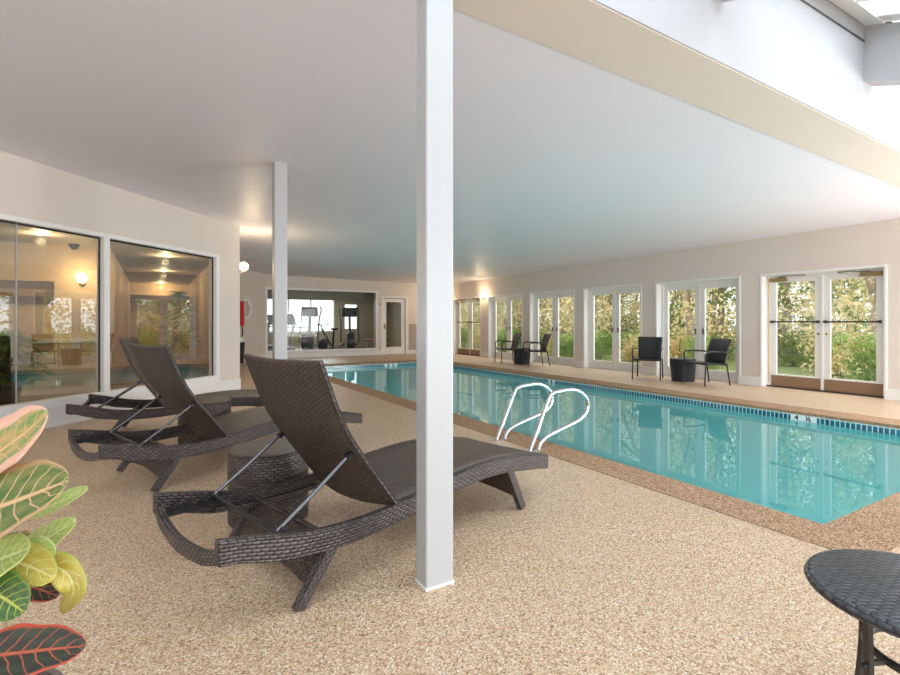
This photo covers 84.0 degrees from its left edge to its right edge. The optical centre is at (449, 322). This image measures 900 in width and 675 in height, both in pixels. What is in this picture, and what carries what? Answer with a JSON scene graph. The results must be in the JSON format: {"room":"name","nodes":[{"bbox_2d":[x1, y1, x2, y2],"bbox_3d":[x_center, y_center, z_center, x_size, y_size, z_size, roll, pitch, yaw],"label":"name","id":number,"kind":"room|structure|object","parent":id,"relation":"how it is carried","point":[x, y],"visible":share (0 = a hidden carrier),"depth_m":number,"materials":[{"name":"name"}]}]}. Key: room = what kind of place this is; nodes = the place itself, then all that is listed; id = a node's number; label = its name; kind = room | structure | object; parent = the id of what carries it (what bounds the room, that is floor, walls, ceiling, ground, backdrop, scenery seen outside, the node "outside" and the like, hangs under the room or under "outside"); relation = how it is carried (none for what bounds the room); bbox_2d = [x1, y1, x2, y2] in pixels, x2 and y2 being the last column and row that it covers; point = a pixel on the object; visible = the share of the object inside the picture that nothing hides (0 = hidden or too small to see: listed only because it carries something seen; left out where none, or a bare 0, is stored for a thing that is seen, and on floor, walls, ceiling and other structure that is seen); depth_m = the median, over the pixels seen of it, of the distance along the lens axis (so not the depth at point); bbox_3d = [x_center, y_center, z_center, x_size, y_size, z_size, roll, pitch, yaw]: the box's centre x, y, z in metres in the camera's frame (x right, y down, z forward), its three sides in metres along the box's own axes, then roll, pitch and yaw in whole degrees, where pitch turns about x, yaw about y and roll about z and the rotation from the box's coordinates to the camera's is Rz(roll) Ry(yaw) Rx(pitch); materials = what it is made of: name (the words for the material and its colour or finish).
{"room":"indoor swimming pool","nodes":[
{"label":"indoor swimming pool","id":0,"kind":"room"},
{"bbox_2d":[0,241,110,388],"bbox_3d":[-9.572,-0.300,6.664,8.380,3.000,0.150,0,0,-31],"label":"wall","id":1,"kind":"structure","parent":0,"point":[73,314],"depth_m":8.39,"materials":[{"name":"beige paint"}]},
{"bbox_2d":[0,280,53,304],"bbox_3d":[-7.213,-0.490,7.962,1.440,0.380,0.035,0,0,-31],"label":"picture","id":2,"kind":"object","parent":1,"relation":"attached to","point":[28,292],"visible":1,"depth_m":8.14,"materials":[{"name":"brown wood"}]},
{"bbox_2d":[14,338,110,395],"bbox_3d":[-9.477,0.735,6.604,8.280,0.930,0.050,0,0,-31],"label":"trim","id":3,"kind":"structure","parent":1,"relation":"attached to","point":[89,388],"depth_m":8.38,"materials":[{"name":"white"}]},
{"bbox_2d":[76,273,87,286],"bbox_3d":[-6.231,-0.720,8.463,0.160,0.219,0.180,0,0,-31],"label":"wall sconce","id":4,"kind":"object","parent":1,"relation":"attached to","point":[81,278],"visible":1,"depth_m":8.42,"materials":[{"name":"white glass"}]},
{"bbox_2d":[0,222,208,284],"bbox_3d":[-8.248,-1.350,6.318,10.100,0.100,19.700,0,0,-31],"label":"ceiling","id":5,"kind":"structure","parent":0,"point":[139,264],"depth_m":10.16,"materials":[{"name":"beige paint"}]},
{"bbox_2d":[0,151,238,380],"bbox_3d":[-5.443,-0.375,2.763,0.200,3.150,12.850,0,0,14],"label":"wall","id":6,"kind":"structure","parent":0,"point":[29,189],"depth_m":6.74,"materials":[{"name":"beige paint"}]},
{"bbox_2d":[0,213,105,414],"bbox_3d":[-4.899,-0.080,4.667,0.120,2.120,3.610,0,0,14],"label":"window","id":7,"kind":"structure","parent":6,"relation":"in","point":[101,237],"depth_m":6.11,"materials":[{"name":"white"}]},
{"bbox_2d":[0,380,220,417],"bbox_3d":[-4.596,0.985,5.674,0.055,0.040,5.750,0,0,14],"label":"trim","id":8,"kind":"structure","parent":6,"relation":"attached to","point":[215,381],"depth_m":6.71,"materials":[{"name":"white wood"}]},
{"bbox_2d":[44,378,240,428],"bbox_3d":[-5.337,1.100,2.736,0.020,0.200,12.850,0,0,14],"label":"baseboard","id":9,"kind":"structure","parent":6,"relation":"attached to","point":[58,417],"depth_m":6.70,"materials":[{"name":"white wood"}]},
{"bbox_2d":[106,234,219,396],"bbox_3d":[-4.199,-0.080,7.435,0.120,2.120,2.100,0,0,14],"label":"window","id":10,"kind":"structure","parent":6,"relation":"in","point":[215,259],"depth_m":7.79,"materials":[{"name":"white wood"}]},
{"bbox_2d":[111,250,129,388],"bbox_3d":[-8.306,-0.300,12.628,0.100,3.000,8.800,0,0,-31],"label":"wall","id":11,"kind":"structure","parent":0,"point":[120,284],"depth_m":10.77,"materials":[{"name":"beige paint"}]},
{"bbox_2d":[130,283,188,357],"bbox_3d":[-9.752,-0.300,16.831,1.720,3.000,0.100,0,0,-31],"label":"wall","id":12,"kind":"structure","parent":0,"point":[145,321],"depth_m":16.70,"materials":[{"name":"beige paint"}]},
{"bbox_2d":[130,295,189,303],"bbox_3d":[-9.672,-0.775,16.697,1.720,0.250,0.190,0,0,-31],"label":"trim","id":13,"kind":"structure","parent":12,"relation":"attached to","point":[133,298],"depth_m":16.50,"materials":[{"name":"brown wood"}]},
{"bbox_2d":[189,265,208,374],"bbox_3d":[-6.500,-0.300,13.152,0.100,3.000,9.750,0,0,-31],"label":"wall","id":14,"kind":"structure","parent":0,"point":[199,287],"depth_m":12.94,"materials":[{"name":"beige paint"}]},
{"bbox_2d":[239,227,239,377],"bbox_3d":[-5.326,-0.350,11.447,0.132,3.100,5.880,0,0,-31],"label":"wall","id":15,"kind":"structure","parent":0,"point":[239,227],"depth_m":8.95,"materials":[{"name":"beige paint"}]},
{"bbox_2d":[240,270,265,354],"bbox_3d":[-6.461,-0.350,15.268,0.150,3.100,2.730,0,0,14],"label":"wall","id":16,"kind":"structure","parent":0,"point":[252,284],"depth_m":15.91,"materials":[{"name":"beige paint"}]},
{"bbox_2d":[240,301,243,336],"bbox_3d":[-6.236,-0.047,14.985,0.120,1.205,0.100,0,0,14],"label":"tube","id":17,"kind":"object","parent":16,"relation":"hanging from","point":[241,302],"visible":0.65,"depth_m":14.94,"materials":[{"name":"red"}]},
{"bbox_2d":[240,297,251,319],"bbox_3d":[-6.266,-0.420,15.284,0.100,0.700,0.700,0,0,14],"label":"life ring","id":18,"kind":"object","parent":16,"relation":"hanging from","point":[244,299],"visible":0.66,"depth_m":15.40,"materials":[{"name":"white plastic"}]},
{"bbox_2d":[268,301,400,348],"bbox_3d":[-5.449,-0.200,20.326,8.950,2.800,5.500,0,0,-31],"label":"wall","id":19,"kind":"structure","parent":0,"point":[366,308],"depth_m":24.04,"materials":[{"name":"beige paint"}]},
{"bbox_2d":[269,300,334,332],"bbox_3d":[-7.180,-0.375,22.350,4.150,1.650,0.030,0,0,-31],"label":"window","id":20,"kind":"structure","parent":19,"relation":"in","point":[288,331],"depth_m":22.84,"materials":[{"name":"white"}]},
{"bbox_2d":[268,290,397,301],"bbox_3d":[-4.426,-1.185,18.608,8.750,0.730,0.100,0,0,-31],"label":"trim","id":21,"kind":"structure","parent":19,"relation":"attached to","point":[291,294],"depth_m":18.49,"materials":[{"name":"brown"}]},
{"bbox_2d":[266,274,416,353],"bbox_3d":[-3.255,-0.350,18.304,6.950,3.100,0.180,0,0,-31],"label":"wall","id":22,"kind":"structure","parent":0,"point":[383,288],"depth_m":18.43,"materials":[{"name":"beige paint"}]},
{"bbox_2d":[266,287,378,353],"bbox_3d":[-4.407,-0.070,17.531,4.060,2.200,0.090,0,0,-31],"label":"window","id":23,"kind":"structure","parent":22,"relation":"in","point":[267,288],"depth_m":17.63,"materials":[{"name":"white"}]},
{"bbox_2d":[267,350,416,357],"bbox_3d":[-3.225,1.125,18.206,6.600,0.150,0.020,0,0,-31],"label":"baseboard","id":24,"kind":"structure","parent":22,"relation":"attached to","point":[357,353],"depth_m":17.66,"materials":[{"name":"white"}]},
{"bbox_2d":[381,296,407,354],"bbox_3d":[-2.115,0.105,18.901,1.080,2.190,0.162,0,0,-31],"label":"door","id":25,"kind":"structure","parent":22,"relation":"in","point":[403,349],"depth_m":18.97,"materials":[{"name":"white wood"}]},
{"bbox_2d":[410,324,416,349],"bbox_3d":[-0.980,0.555,19.535,1.320,0.990,0.035,0,0,-31],"label":"trim","id":26,"kind":"structure","parent":22,"relation":"attached to","point":[413,327],"depth_m":19.26,"materials":[{"name":"beige"}]},
{"bbox_2d":[0,0,899,283],"bbox_3d":[-3.934,-1.788,9.238,17.700,0.673,15.100,0,0,-31],"label":"ceiling","id":27,"kind":"structure","parent":0,"point":[561,160],"depth_m":4.79,"materials":[{"name":"white paint"}]},
{"bbox_2d":[0,346,899,674],"bbox_3d":[-4.707,1.295,9.069,19.200,0.210,25.600,0,0,-31],"label":"floor","id":28,"kind":"structure","parent":0,"point":[598,573],"depth_m":2.28,"materials":[{"name":"beige stone"}]},
{"bbox_2d":[0,328,55,405],"bbox_3d":[-5.958,0.638,6.699,1.151,1.124,1.212,0,0,-31],"label":"potted plant","id":29,"kind":"object","parent":28,"relation":"on","point":[7,343],"visible":0.97,"depth_m":6.67,"materials":[{"name":"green plant"}]},
{"bbox_2d":[0,405,87,674],"bbox_3d":[-1.014,0.674,0.949,0.876,1.052,0.493,0,0,45],"label":"plant","id":30,"kind":"object","parent":28,"relation":"on","point":[32,569],"visible":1,"depth_m":0.86,"materials":[{"name":"green plant"}]},
{"bbox_2d":[66,337,263,430],"bbox_3d":[-2.904,0.681,5.676,2.224,1.036,0.780,0,0,-22],"label":"lounge chair","id":31,"kind":"object","parent":28,"relation":"on","point":[239,397],"visible":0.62,"depth_m":5.43,"materials":[{"name":"brown wicker"}]},
{"bbox_2d":[157,291,202,378],"bbox_3d":[-5.640,0.263,10.485,0.896,1.873,0.908,0,0,-31],"label":"potted plant","id":32,"kind":"object","parent":28,"relation":"on","point":[184,367],"visible":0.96,"depth_m":10.44,"materials":[{"name":"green plant"}]},
{"bbox_2d":[178,397,230,443],"bbox_3d":[-2.411,0.983,4.920,0.476,0.435,0.476,0,0,-31],"label":"stool","id":33,"kind":"object","parent":28,"relation":"on","point":[217,406],"visible":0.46,"depth_m":4.76,"materials":[{"name":"wicker"}]},
{"bbox_2d":[68,342,361,491],"bbox_3d":[-1.879,0.681,4.353,0.780,1.036,2.224,0,0,40],"label":"lounge chair","id":34,"kind":"object","parent":28,"relation":"on","point":[157,363],"visible":0.84,"depth_m":3.85,"materials":[{"name":"brown wicker"}]},
{"bbox_2d":[240,337,244,362],"bbox_3d":[-6.276,0.810,14.828,0.360,0.780,0.360,0,0,14],"label":"bin","id":35,"kind":"object","parent":28,"relation":"on","point":[242,343],"visible":0.38,"depth_m":14.75,"materials":[{"name":"black"}]},
{"bbox_2d":[227,438,308,527],"bbox_3d":[-1.119,0.983,3.090,0.476,0.435,0.476,0,0,-31],"label":"stool","id":36,"kind":"object","parent":28,"relation":"on","point":[280,462],"visible":0.59,"depth_m":2.92,"materials":[{"name":"wicker"}]},
{"bbox_2d":[272,161,286,358],"bbox_3d":[-1.885,-0.281,5.535,0.146,2.962,0.126,0,0,-31],"label":"post","id":37,"kind":"object","parent":28,"relation":"on","point":[279,169],"visible":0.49,"depth_m":5.49,"materials":[{"name":"grey paint"}]},
{"bbox_2d":[268,315,301,350],"bbox_3d":[-6.331,0.425,19.403,1.820,1.470,0.800,0,0,31],"label":"treadmill","id":38,"kind":"object","parent":28,"relation":"on","point":[269,316],"visible":0.12,"depth_m":19.38,"materials":[{"name":"silver metal"}]},
{"bbox_2d":[287,314,305,349],"bbox_3d":[-5.398,0.425,18.316,0.800,1.470,1.820,0,0,40],"label":"treadmill","id":39,"kind":"object","parent":28,"relation":"on","point":[290,317],"visible":0.3,"depth_m":17.60,"materials":[{"name":"silver metal"}]},
{"bbox_2d":[298,306,321,349],"bbox_3d":[-5.379,0.282,19.428,0.805,1.836,1.881,0,0,0],"label":"treadmill","id":40,"kind":"object","parent":28,"relation":"on","point":[307,339],"visible":0.94,"depth_m":19.09,"materials":[{"name":"silver metal"}]},
{"bbox_2d":[316,323,337,348],"bbox_3d":[-4.764,0.617,19.594,0.500,1.167,1.220,0,0,23],"label":"exercise bike","id":41,"kind":"object","parent":28,"relation":"on","point":[322,343],"visible":0.8,"depth_m":19.34,"materials":[{"name":"grey plastic"}]},
{"bbox_2d":[339,307,359,347],"bbox_3d":[-4.046,0.282,19.996,0.805,1.836,1.881,0,0,-17],"label":"elliptical trainer","id":42,"kind":"object","parent":28,"relation":"on","point":[345,312],"visible":0.93,"depth_m":19.66,"materials":[{"name":"grey plastic"}]},
{"bbox_2d":[153,353,547,610],"bbox_3d":[-0.371,0.681,2.887,0.780,1.036,2.224,0,0,44],"label":"lounge chair","id":43,"kind":"object","parent":28,"relation":"on","point":[299,397],"visible":0.88,"depth_m":2.43,"materials":[{"name":"brown wicker"}]},
{"bbox_2d":[415,0,454,591],"bbox_3d":[-0.071,-0.292,2.313,0.149,2.984,0.109,0,0,-31],"label":"post","id":44,"kind":"object","parent":28,"relation":"on","point":[434,17],"visible":1,"depth_m":2.27,"materials":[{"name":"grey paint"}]},
{"bbox_2d":[494,333,521,363],"bbox_3d":[1.748,0.759,14.942,0.694,0.887,0.605,0,0,-14],"label":"armchair","id":45,"kind":"object","parent":28,"relation":"on","point":[516,337],"visible":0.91,"depth_m":15.00,"materials":[{"name":"grey plastic"}]},
{"bbox_2d":[513,348,530,364],"bbox_3d":[2.082,0.970,14.477,0.506,0.460,0.506,0,0,-31],"label":"stool","id":46,"kind":"object","parent":28,"relation":"on","point":[518,352],"visible":0.9,"depth_m":14.27,"materials":[{"name":"grey plastic"}]},
{"bbox_2d":[522,334,551,366],"bbox_3d":[2.432,0.759,13.950,0.694,0.887,0.605,0,0,-10],"label":"armchair","id":47,"kind":"object","parent":28,"relation":"on","point":[543,348],"visible":1,"depth_m":13.90,"materials":[{"name":"grey plastic"}]},
{"bbox_2d":[324,360,899,551],"bbox_3d":[0.814,1.923,9.367,4.830,1.454,13.120,0,0,-31],"label":"swimming pool","id":48,"kind":"object","parent":28,"relation":"in","point":[828,479],"visible":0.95,"depth_m":7.27,"materials":[{"name":"teal liquid"}]},
{"bbox_2d":[493,382,553,441],"bbox_3d":[0.786,0.923,5.265,0.804,0.573,0.072,0,0,-31],"label":"grab rail","id":49,"kind":"object","parent":48,"relation":"attached to","point":[520,386],"visible":0.88,"depth_m":5.19,"materials":[{"name":"silver metal"}]},
{"bbox_2d":[527,388,589,451],"bbox_3d":[1.052,0.923,4.818,0.804,0.573,0.072,0,0,-31],"label":"grab rail","id":50,"kind":"object","parent":48,"relation":"attached to","point":[587,403],"visible":0.98,"depth_m":4.75,"materials":[{"name":"silver metal"}]},
{"bbox_2d":[632,337,663,380],"bbox_3d":[4.256,0.759,10.728,0.605,0.887,0.694,0,0,29],"label":"armchair","id":51,"kind":"object","parent":28,"relation":"on","point":[649,348],"visible":1,"depth_m":10.90,"materials":[{"name":"grey plastic"}]},
{"bbox_2d":[670,358,696,381],"bbox_3d":[4.791,0.970,10.283,0.506,0.460,0.506,0,0,-31],"label":"stool","id":52,"kind":"object","parent":28,"relation":"on","point":[676,364],"visible":0.98,"depth_m":10.10,"materials":[{"name":"grey plastic"}]},
{"bbox_2d":[683,338,731,386],"bbox_3d":[5.025,0.759,9.737,0.694,0.887,0.605,0,0,-16],"label":"armchair","id":53,"kind":"object","parent":28,"relation":"on","point":[717,351],"visible":1,"depth_m":9.76,"materials":[{"name":"black wicker"}]},
{"bbox_2d":[804,549,899,674],"bbox_3d":[1.240,0.950,1.295,0.530,0.504,0.530,0,0,0],"label":"bistro table","id":54,"kind":"object","parent":28,"relation":"on","point":[864,584],"visible":1,"depth_m":1.33,"materials":[{"name":"grey wicker"}]},
{"bbox_2d":[453,218,899,389],"bbox_3d":[4.767,-0.310,11.514,0.280,3.020,20.100,0,0,-31],"label":"wall","id":55,"kind":"structure","parent":0,"point":[878,242],"depth_m":9.73,"materials":[{"name":"beige paint"}]},
{"bbox_2d":[456,298,479,355],"bbox_3d":[0.694,0.166,18.306,0.254,2.068,1.776,0,0,-31],"label":"door","id":56,"kind":"structure","parent":55,"relation":"in","point":[463,351],"depth_m":18.43,"materials":[{"name":"white wood"}]},
{"bbox_2d":[492,295,521,359],"bbox_3d":[1.929,0.166,16.354,0.080,2.068,1.756,0,0,-31],"label":"window","id":57,"kind":"structure","parent":55,"relation":"in","point":[505,355],"depth_m":16.50,"materials":[{"name":"white wood"}]},
{"bbox_2d":[534,291,572,365],"bbox_3d":[3.051,0.166,14.472,0.080,2.068,1.796,0,0,-31],"label":"window","id":58,"kind":"structure","parent":55,"relation":"in","point":[554,359],"depth_m":14.53,"materials":[{"name":"white wood"}]},
{"bbox_2d":[588,286,640,372],"bbox_3d":[4.175,0.166,12.587,0.080,2.068,1.766,0,0,-31],"label":"window","id":59,"kind":"structure","parent":55,"relation":"in","point":[615,364],"depth_m":12.64,"materials":[{"name":"white wood"}]},
{"bbox_2d":[453,264,886,388],"bbox_3d":[4.821,0.145,11.412,0.292,2.110,17.930,0,0,-31],"label":"trim","id":60,"kind":"structure","parent":55,"relation":"attached to","point":[763,277],"depth_m":11.38,"materials":[{"name":"white wood"}]},
{"bbox_2d":[480,352,899,400],"bbox_3d":[4.691,1.115,11.352,0.018,0.170,19.900,0,0,-31],"label":"baseboard","id":61,"kind":"structure","parent":55,"relation":"attached to","point":[889,394],"depth_m":9.63,"materials":[{"name":"white wood"}]},
{"bbox_2d":[661,279,737,382],"bbox_3d":[5.326,0.166,10.654,0.080,2.068,1.826,0,0,-31],"label":"window","id":62,"kind":"structure","parent":55,"relation":"in","point":[700,288],"depth_m":10.63,"materials":[{"name":"white wood"}]},
{"bbox_2d":[766,268,883,397],"bbox_3d":[6.436,0.166,8.672,0.254,2.068,1.806,0,0,-31],"label":"door","id":63,"kind":"structure","parent":55,"relation":"in","point":[822,381],"depth_m":8.67,"materials":[{"name":"white wood"}]},
{"bbox_2d":[592,0,899,151],"bbox_3d":[-0.077,-2.300,2.229,18.150,1.400,0.012,0,0,-31],"label":"wall","id":64,"kind":"structure","parent":0,"point":[788,47],"depth_m":3.82,"materials":[{"name":"grey paint"}]},
{"bbox_2d":[453,0,899,186],"bbox_3d":[-0.198,-2.297,2.432,18.150,1.406,0.460,0,0,-31],"label":"ceiling beam","id":65,"kind":"structure","parent":64,"relation":"attached to","point":[591,32],"depth_m":3.47,"materials":[{"name":"beige paint"}]},
{"bbox_2d":[800,0,899,41],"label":"window","id":66,"kind":"structure","parent":64,"relation":"in","point":[866,12],"depth_m":4.21,"materials":[{"name":"white"}]},
{"bbox_2d":[864,22,899,85],"bbox_3d":[4.885,-1.590,2.649,0.165,2.130,4.348,0,0,-31],"label":"rafter","id":67,"kind":"object","parent":64,"relation":"attached to","point":[882,41],"visible":1,"depth_m":4.37,"materials":[{"name":"grey paint"}]},
{"label":"outside","id":68,"kind":"structure","parent":0,"visible":0},
{"bbox_2d":[461,330,874,380],"bbox_3d":[21.617,1.435,41.987,59.870,0.230,110.000,0,0,-31],"label":"ground","id":69,"kind":"structure","parent":68,"point":[787,369],"depth_m":14.67,"materials":[{"name":"green plant"}]},
{"bbox_2d":[461,325,474,347],"bbox_3d":[0.351,0.818,23.189,1.429,1.440,1.320,0,0,39],"label":"shrub","id":70,"kind":"object","parent":69,"relation":"on","point":[465,333],"visible":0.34,"depth_m":22.92,"materials":[{"name":"green plant"}]},
{"bbox_2d":[461,302,479,332],"bbox_3d":[1.169,-1.789,31.813,3.878,6.306,3.552,0,0,5],"label":"tree","id":71,"kind":"object","parent":69,"relation":"on","point":[474,302],"visible":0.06,"depth_m":31.75,"materials":[{"name":"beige plant"}]},
{"bbox_2d":[461,300,479,329],"bbox_3d":[0.086,-1.885,28.157,4.051,6.499,3.711,0,0,-16],"label":"tree","id":72,"kind":"object","parent":69,"relation":"on","point":[464,306],"visible":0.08,"depth_m":28.32,"materials":[{"name":"beige plant"}]},
{"bbox_2d":[462,326,479,348],"bbox_3d":[1.261,0.835,24.452,1.618,1.351,1.451,0,0,4],"label":"shrub","id":73,"kind":"object","parent":69,"relation":"on","point":[476,340],"visible":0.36,"depth_m":24.25,"materials":[{"name":"beige plant"}]},
{"bbox_2d":[466,300,521,344],"bbox_3d":[2.441,-2.541,24.338,4.000,7.817,4.366,0,0,2],"label":"tree","id":74,"kind":"object","parent":69,"relation":"on","point":[504,307],"visible":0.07,"depth_m":23.95,"materials":[{"name":"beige plant"}]},
{"bbox_2d":[497,327,521,351],"bbox_3d":[2.272,0.849,20.875,1.353,1.356,1.250,0,0,-8],"label":"shrub","id":75,"kind":"object","parent":69,"relation":"on","point":[502,334],"visible":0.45,"depth_m":20.69,"materials":[{"name":"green plant"}]},
{"bbox_2d":[497,300,543,346],"bbox_3d":[4.090,-1.680,26.948,3.461,6.086,3.778,0,0,-44],"label":"tree","id":76,"kind":"object","parent":69,"relation":"on","point":[516,302],"visible":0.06,"depth_m":26.93,"materials":[{"name":"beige plant"}]},
{"bbox_2d":[521,297,572,335],"bbox_3d":[4.811,-2.163,25.546,4.167,7.057,3.817,0,0,-32],"label":"tree","id":77,"kind":"object","parent":69,"relation":"on","point":[545,304],"visible":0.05,"depth_m":25.77,"materials":[{"name":"beige plant"}]},
{"bbox_2d":[549,332,572,357],"bbox_3d":[4.081,0.907,17.345,1.267,1.199,1.170,0,0,-16],"label":"shrub","id":78,"kind":"object","parent":69,"relation":"on","point":[565,343],"visible":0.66,"depth_m":17.20,"materials":[{"name":"green plant"}]},
{"bbox_2d":[539,297,599,354],"bbox_3d":[4.362,-2.706,20.009,4.902,8.148,4.491,0,0,-35],"label":"tree","id":79,"kind":"object","parent":69,"relation":"on","point":[563,298],"visible":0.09,"depth_m":20.20,"materials":[{"name":"beige plant"}]},
{"bbox_2d":[559,294,634,339],"bbox_3d":[5.598,-2.845,18.628,4.612,8.426,4.225,0,0,8],"label":"tree","id":80,"kind":"object","parent":69,"relation":"on","point":[605,312],"visible":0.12,"depth_m":18.30,"materials":[{"name":"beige plant"}]},
{"bbox_2d":[564,293,636,334],"bbox_3d":[6.947,-1.500,22.887,2.948,5.730,3.806,0,0,-35],"label":"tree","id":81,"kind":"object","parent":69,"relation":"on","point":[609,299],"visible":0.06,"depth_m":22.71,"materials":[{"name":"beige plant"}]},
{"bbox_2d":[595,329,621,360],"bbox_3d":[4.926,0.860,16.564,1.177,1.327,1.274,0,0,-38],"label":"shrub","id":82,"kind":"object","parent":69,"relation":"on","point":[598,345],"visible":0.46,"depth_m":16.46,"materials":[{"name":"green plant"}]},
{"bbox_2d":[596,325,625,353],"bbox_3d":[6.742,0.826,21.022,1.348,1.419,1.459,0,0,23],"label":"shrub","id":83,"kind":"object","parent":69,"relation":"on","point":[609,342],"visible":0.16,"depth_m":21.02,"materials":[{"name":"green plant"}]},
{"bbox_2d":[611,333,639,361],"bbox_3d":[6.191,0.925,17.017,1.389,1.114,1.549,0,0,12],"label":"shrub","id":84,"kind":"object","parent":69,"relation":"on","point":[627,353],"visible":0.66,"depth_m":16.88,"materials":[{"name":"beige plant"}]},
{"bbox_2d":[611,328,639,359],"bbox_3d":[6.299,0.859,17.565,1.313,1.331,1.213,0,0,14],"label":"shrub","id":85,"kind":"object","parent":69,"relation":"on","point":[628,332],"visible":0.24,"depth_m":17.38,"materials":[{"name":"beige plant"}]},
{"bbox_2d":[623,313,638,336],"bbox_3d":[8.116,0.586,23.540,1.742,2.174,1.760,0,0,14],"label":"shrub","id":86,"kind":"object","parent":69,"relation":"on","point":[631,328],"visible":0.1,"depth_m":23.58,"materials":[{"name":"beige plant"}]},
{"bbox_2d":[596,293,680,350],"bbox_3d":[7.361,-3.164,20.712,4.671,9.067,5.098,0,0,13],"label":"tree","id":87,"kind":"object","parent":69,"relation":"on","point":[622,324],"visible":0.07,"depth_m":20.96,"materials":[{"name":"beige plant"}]},
{"bbox_2d":[627,290,714,334],"bbox_3d":[8.858,-1.708,19.813,3.515,6.143,3.837,0,0,-26],"label":"tree","id":88,"kind":"object","parent":69,"relation":"on","point":[678,291],"visible":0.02,"depth_m":19.81,"materials":[{"name":"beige plant"}]},
{"bbox_2d":[669,328,694,363],"bbox_3d":[7.107,0.820,15.611,1.964,1.390,1.761,0,0,-16],"label":"shrub","id":89,"kind":"object","parent":69,"relation":"on","point":[674,345],"visible":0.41,"depth_m":15.36,"materials":[{"name":"beige plant"}]},
{"bbox_2d":[633,287,735,354],"bbox_3d":[7.353,-2.424,14.598,3.944,7.580,4.305,0,0,9],"label":"tree","id":90,"kind":"object","parent":69,"relation":"on","point":[689,296],"visible":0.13,"depth_m":14.79,"materials":[{"name":"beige plant"}]},
{"bbox_2d":[669,287,735,337],"bbox_3d":[9.877,-2.516,18.893,3.956,7.771,5.107,0,0,-43],"label":"tree","id":91,"kind":"object","parent":69,"relation":"on","point":[720,290],"visible":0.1,"depth_m":19.12,"materials":[{"name":"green plant"}]},
{"bbox_2d":[679,332,727,369],"bbox_3d":[6.963,0.890,13.731,1.162,1.246,1.258,0,0,19],"label":"shrub","id":92,"kind":"object","parent":69,"relation":"on","point":[690,345],"visible":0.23,"depth_m":13.65,"materials":[{"name":"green plant"}]},
{"bbox_2d":[676,287,735,337],"bbox_3d":[10.971,-2.326,21.303,4.654,7.384,4.263,0,0,12],"label":"tree","id":93,"kind":"object","parent":69,"relation":"on","point":[713,291],"visible":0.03,"depth_m":21.27,"materials":[{"name":"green plant"}]},
{"bbox_2d":[707,320,735,354],"bbox_3d":[11.355,0.715,20.707,1.820,1.663,2.029,0,0,31],"label":"shrub","id":94,"kind":"object","parent":69,"relation":"on","point":[734,344],"visible":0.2,"depth_m":20.44,"materials":[{"name":"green plant"}]},
{"bbox_2d":[709,333,735,359],"bbox_3d":[9.581,0.919,17.566,1.055,1.166,1.142,0,0,-38],"label":"shrub","id":95,"kind":"object","parent":69,"relation":"on","point":[715,336],"visible":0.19,"depth_m":17.50,"materials":[{"name":"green plant"}]},
{"bbox_2d":[726,277,849,356],"bbox_3d":[12.927,-2.533,19.029,4.551,7.799,4.968,0,0,-2],"label":"tree","id":96,"kind":"object","parent":69,"relation":"on","point":[778,294],"visible":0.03,"depth_m":19.23,"materials":[{"name":"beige plant"}]},
{"bbox_2d":[777,329,814,366],"bbox_3d":[10.331,0.846,15.109,1.137,1.367,1.231,0,0,-13],"label":"shrub","id":97,"kind":"object","parent":69,"relation":"on","point":[792,341],"visible":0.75,"depth_m":14.95,"materials":[{"name":"green plant"}]},
{"bbox_2d":[790,315,837,361],"bbox_3d":[12.149,0.622,16.523,1.714,2.072,1.732,0,0,-18],"label":"shrub","id":98,"kind":"object","parent":69,"relation":"on","point":[803,325],"visible":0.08,"depth_m":16.83,"materials":[{"name":"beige plant"}]},
{"bbox_2d":[777,273,873,343],"bbox_3d":[10.867,-2.993,15.113,4.739,8.723,5.174,0,0,-35],"label":"tree","id":99,"kind":"object","parent":69,"relation":"on","point":[806,301],"visible":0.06,"depth_m":14.81,"materials":[{"name":"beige plant"}]},
{"bbox_2d":[777,278,874,360],"bbox_3d":[12.040,-3.040,17.253,4.187,8.825,5.406,0,0,-36],"label":"tree","id":100,"kind":"object","parent":69,"relation":"on","point":[781,286],"visible":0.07,"depth_m":16.75,"materials":[{"name":"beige plant"}]},
{"bbox_2d":[777,274,875,377],"bbox_3d":[9.938,-2.607,12.318,4.508,7.949,4.921,0,0,13],"label":"tree","id":101,"kind":"object","parent":69,"relation":"on","point":[870,282],"visible":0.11,"depth_m":12.08,"materials":[{"name":"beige plant"}]},
{"bbox_2d":[802,332,858,370],"bbox_3d":[9.990,0.846,13.002,1.370,1.365,1.266,0,0,-20],"label":"shrub","id":102,"kind":"object","parent":69,"relation":"on","point":[831,332],"visible":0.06,"depth_m":13.02,"materials":[{"name":"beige plant"}]},
{"bbox_2d":[795,278,868,333],"bbox_3d":[16.458,-3.080,21.180,4.694,8.899,5.124,0,0,-42],"label":"tree","id":103,"kind":"object","parent":69,"relation":"on","point":[863,278],"visible":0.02,"depth_m":20.88,"materials":[{"name":"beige plant"}]},
{"bbox_2d":[796,330,875,377],"bbox_3d":[9.401,0.840,12.145,1.554,1.337,1.733,0,0,-33],"label":"shrub","id":104,"kind":"object","parent":69,"relation":"on","point":[837,368],"visible":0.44,"depth_m":11.97,"materials":[{"name":"beige plant"}]},
{"bbox_2d":[799,274,874,354],"bbox_3d":[16.198,-2.000,20.098,4.184,6.734,3.240,0,0,16],"label":"tree","id":105,"kind":"object","parent":69,"relation":"on","point":[855,288],"visible":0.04,"depth_m":19.62,"materials":[{"name":"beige plant"}]},
{"bbox_2d":[831,331,875,381],"bbox_3d":[8.284,0.814,9.797,1.217,1.451,1.317,0,0,-21],"label":"shrub","id":106,"kind":"object","parent":69,"relation":"on","point":[872,347],"visible":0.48,"depth_m":9.82,"materials":[{"name":"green plant"}]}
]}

